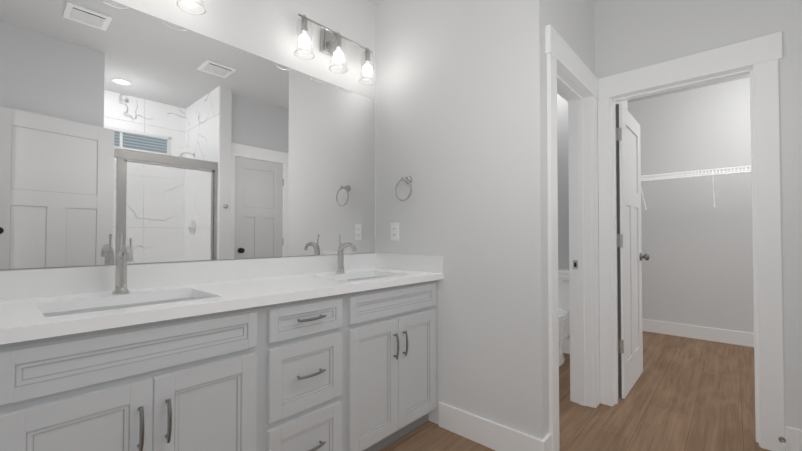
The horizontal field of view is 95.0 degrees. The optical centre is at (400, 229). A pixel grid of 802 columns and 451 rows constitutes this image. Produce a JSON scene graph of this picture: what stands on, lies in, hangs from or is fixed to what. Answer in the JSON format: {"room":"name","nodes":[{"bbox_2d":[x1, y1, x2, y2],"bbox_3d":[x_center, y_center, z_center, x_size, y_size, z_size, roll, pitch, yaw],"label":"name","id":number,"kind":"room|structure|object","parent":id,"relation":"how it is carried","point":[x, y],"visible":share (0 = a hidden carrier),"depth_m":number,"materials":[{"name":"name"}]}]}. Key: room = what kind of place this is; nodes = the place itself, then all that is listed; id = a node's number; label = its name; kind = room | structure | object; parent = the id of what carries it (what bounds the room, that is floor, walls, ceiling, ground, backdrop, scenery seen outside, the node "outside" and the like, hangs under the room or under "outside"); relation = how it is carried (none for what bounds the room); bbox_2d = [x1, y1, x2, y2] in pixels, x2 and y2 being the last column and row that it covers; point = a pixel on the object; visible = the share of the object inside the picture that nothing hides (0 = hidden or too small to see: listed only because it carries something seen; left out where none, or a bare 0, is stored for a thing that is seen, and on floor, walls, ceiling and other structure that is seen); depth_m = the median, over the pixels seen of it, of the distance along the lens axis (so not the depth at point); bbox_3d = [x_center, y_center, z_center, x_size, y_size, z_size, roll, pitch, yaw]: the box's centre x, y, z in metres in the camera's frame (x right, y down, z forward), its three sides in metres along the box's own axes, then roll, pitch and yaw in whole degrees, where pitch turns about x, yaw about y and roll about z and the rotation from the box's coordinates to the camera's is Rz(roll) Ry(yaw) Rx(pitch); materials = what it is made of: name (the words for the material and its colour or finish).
{"room":"bathroom","nodes":[
{"label":"bathroom","id":0,"kind":"room"},
{"bbox_2d":[0,0,375,270],"bbox_3d":[-0.215,-0.209,2.609,0.120,2.740,4.020,-1,-1,42],"label":"wall","id":1,"kind":"structure","parent":0,"point":[265,29],"depth_m":2.07,"materials":[{"name":"white paint"}]},
{"bbox_2d":[177,0,205,14],"bbox_3d":[-1.091,-1.104,1.447,0.160,0.259,0.584,-1,-1,42],"label":"sconce","id":2,"kind":"object","parent":1,"relation":"attached to","point":[196,1],"visible":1,"depth_m":1.64,"materials":[{"name":"clear glass"}]},
{"bbox_2d":[294,13,375,84],"bbox_3d":[-0.392,-1.091,2.217,0.160,0.259,0.584,-1,-1,42],"label":"sconce","id":3,"kind":"object","parent":1,"relation":"attached to","point":[330,42],"visible":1,"depth_m":2.21,"materials":[{"name":"silver metal"}]},
{"bbox_2d":[376,0,548,439],"bbox_3d":[0.291,-0.215,2.218,1.154,2.740,0.120,-1,-1,42],"label":"wall","id":4,"kind":"structure","parent":0,"point":[461,113],"depth_m":2.03,"materials":[{"name":"white paint"}]},
{"bbox_2d":[391,223,398,240],"bbox_3d":[-0.042,0.011,2.429,0.072,0.116,0.007,-1,-1,42],"label":"electrical outlet plate","id":5,"kind":"object","parent":4,"relation":"attached to","point":[394,231],"visible":1,"depth_m":2.42,"materials":[{"name":"white plastic"}]},
{"bbox_2d":[395,176,411,200],"bbox_3d":[0.030,-0.264,2.329,0.141,0.166,0.064,-1,-1,42],"label":"towel ring","id":6,"kind":"object","parent":4,"relation":"attached to","point":[408,179],"visible":1,"depth_m":2.33,"materials":[{"name":"silver metal"}]},
{"bbox_2d":[439,402,551,450],"bbox_3d":[0.465,1.081,1.968,0.619,0.140,0.045,-1,-1,42],"label":"baseboard","id":7,"kind":"structure","parent":4,"relation":"attached to","point":[495,436],"depth_m":1.94,"materials":[{"name":"white wood"}]},
{"bbox_2d":[368,0,749,102],"bbox_3d":[1.553,-1.630,1.962,4.000,0.080,6.000,-1,-1,42],"label":"ceiling","id":8,"kind":"structure","parent":0,"point":[375,2],"depth_m":3.98,"materials":[{"name":"grey paint"}]},
{"bbox_2d":[557,93,569,338],"bbox_3d":[1.522,-0.191,3.666,1.034,2.740,0.120,-1,-1,42],"label":"wall","id":9,"kind":"structure","parent":0,"point":[563,182],"depth_m":3.55,"materials":[{"name":"grey paint"}]},
{"bbox_2d":[561,338,569,353],"bbox_3d":[1.487,1.108,3.583,1.004,0.140,0.018,-1,-1,42],"label":"baseboard","id":10,"kind":"structure","parent":9,"relation":"attached to","point":[565,344],"depth_m":3.50,"materials":[{"name":"white wood"}]},
{"bbox_2d":[379,331,770,450],"bbox_3d":[1.553,1.180,1.915,4.000,0.060,6.000,-1,-1,42],"label":"floor","id":11,"kind":"structure","parent":0,"point":[688,394],"depth_m":2.34,"materials":[{"name":"brown wood"}]},
{"bbox_2d":[0,277,443,450],"bbox_3d":[-0.582,0.713,1.657,0.588,0.865,1.856,-1,-1,42],"label":"bathroom vanity","id":12,"kind":"object","parent":11,"relation":"on","point":[311,353],"depth_m":1.29,"materials":[{"name":"grey wood"}]},
{"bbox_2d":[0,269,443,336],"bbox_3d":[-0.586,0.263,1.668,0.578,0.035,1.856,-1,-1,42],"label":"countertop","id":13,"kind":"structure","parent":12,"relation":"on","point":[19,316],"depth_m":1.35,"materials":[{"name":"white stone"}]},
{"bbox_2d":[44,293,199,316],"bbox_3d":[-0.915,0.341,1.257,0.336,0.159,0.492,-1,-1,42],"label":"sink","id":14,"kind":"object","parent":13,"relation":"in","point":[171,296],"depth_m":1.34,"materials":[{"name":"white ceramic"}]},
{"bbox_2d":[112,234,132,293],"bbox_3d":[-1.026,0.126,1.364,0.165,0.226,0.052,-1,-1,42],"label":"faucet","id":15,"kind":"object","parent":13,"relation":"on","point":[124,256],"visible":1,"depth_m":1.39,"materials":[{"name":"silver metal"}]},
{"bbox_2d":[0,0,374,269],"bbox_3d":[-0.784,-0.385,1.888,0.006,1.062,1.793,-1,-1,42],"label":"mirror","id":16,"kind":"object","parent":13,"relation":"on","point":[151,139],"visible":1,"depth_m":1.60,"materials":[{"name":"grey mirror"}]},
{"bbox_2d":[336,235,356,272],"bbox_3d":[-0.315,0.139,2.133,0.165,0.226,0.052,-1,-1,42],"label":"faucet","id":17,"kind":"object","parent":13,"relation":"on","point":[342,247],"visible":1,"depth_m":2.15,"materials":[{"name":"silver metal"}]},
{"bbox_2d":[336,273,387,280],"bbox_3d":[-0.210,0.354,2.035,0.336,0.159,0.492,-1,-1,42],"label":"sink","id":18,"kind":"object","parent":13,"relation":"in","point":[362,275],"depth_m":2.22,"materials":[{"name":"white ceramic"}]},
{"bbox_2d":[558,269,569,366],"bbox_3d":[1.297,0.772,3.262,0.480,0.799,0.725,-1,-1,42],"label":"toilet","id":19,"kind":"object","parent":11,"relation":"on","point":[563,303],"visible":0.19,"depth_m":3.31,"materials":[{"name":"white ceramic"}]},
{"bbox_2d":[548,0,627,375],"bbox_3d":[1.352,-0.209,2.619,0.120,2.740,1.900,-1,-1,42],"label":"wall","id":20,"kind":"structure","parent":0,"point":[571,22],"depth_m":2.26,"materials":[{"name":"white paint"}]},
{"bbox_2d":[545,24,599,450],"bbox_3d":[0.983,0.065,2.203,0.166,2.180,0.885,-1,-1,42],"label":"door frame","id":21,"kind":"structure","parent":20,"relation":"attached to","point":[572,80],"depth_m":2.42,"materials":[{"name":"white wood"}]},
{"bbox_2d":[628,77,753,332],"bbox_3d":[3.405,-0.186,3.944,3.690,2.740,0.120,-1,-1,42],"label":"wall","id":22,"kind":"structure","parent":0,"point":[697,266],"depth_m":4.01,"materials":[{"name":"white paint"}]},
{"bbox_2d":[641,166,750,209],"bbox_3d":[3.283,-0.426,3.701,3.505,0.356,0.404,-1,-1,42],"label":"wire closet shelf","id":23,"kind":"object","parent":22,"relation":"attached to","point":[712,172],"visible":0.5,"depth_m":3.76,"materials":[{"name":"white metal"}]},
{"bbox_2d":[642,319,753,346],"bbox_3d":[3.359,1.113,3.872,3.450,0.140,0.015,-1,-1,42],"label":"baseboard","id":24,"kind":"structure","parent":22,"relation":"attached to","point":[675,329],"depth_m":3.97,"materials":[{"name":"white wood"}]},
{"bbox_2d":[594,0,801,450],"bbox_3d":[2.220,-0.223,1.778,2.296,2.740,0.120,-1,-1,42],"label":"wall","id":25,"kind":"structure","parent":0,"point":[629,35],"depth_m":1.98,"materials":[{"name":"white paint"}]},
{"bbox_2d":[615,103,649,398],"bbox_3d":[1.729,0.142,2.768,0.159,2.020,0.693,-1,-1,42],"label":"closet door","id":26,"kind":"structure","parent":25,"relation":"in","point":[630,256],"depth_m":2.68,"materials":[{"name":"white wood"}]},
{"bbox_2d":[598,31,784,450],"bbox_3d":[1.702,0.065,2.232,0.870,2.180,0.156,-1,-1,42],"label":"trim","id":27,"kind":"structure","parent":25,"relation":"attached to","point":[757,58],"depth_m":1.99,"materials":[{"name":"white wood"}]},
{"bbox_2d":[778,437,785,446],"bbox_3d":[1.932,1.074,1.858,0.026,0.026,0.075,-1,-1,42],"label":"doorstop","id":28,"kind":"object","parent":25,"relation":"attached to","point":[782,440],"visible":1,"depth_m":1.87,"materials":[{"name":"silver metal"}]},
{"bbox_2d":[786,426,801,450],"bbox_3d":[2.112,1.077,1.762,0.365,0.140,0.018,-1,-1,42],"label":"baseboard","id":29,"kind":"structure","parent":25,"relation":"attached to","point":[793,436],"depth_m":1.86,"materials":[{"name":"white wood"}]}
]}

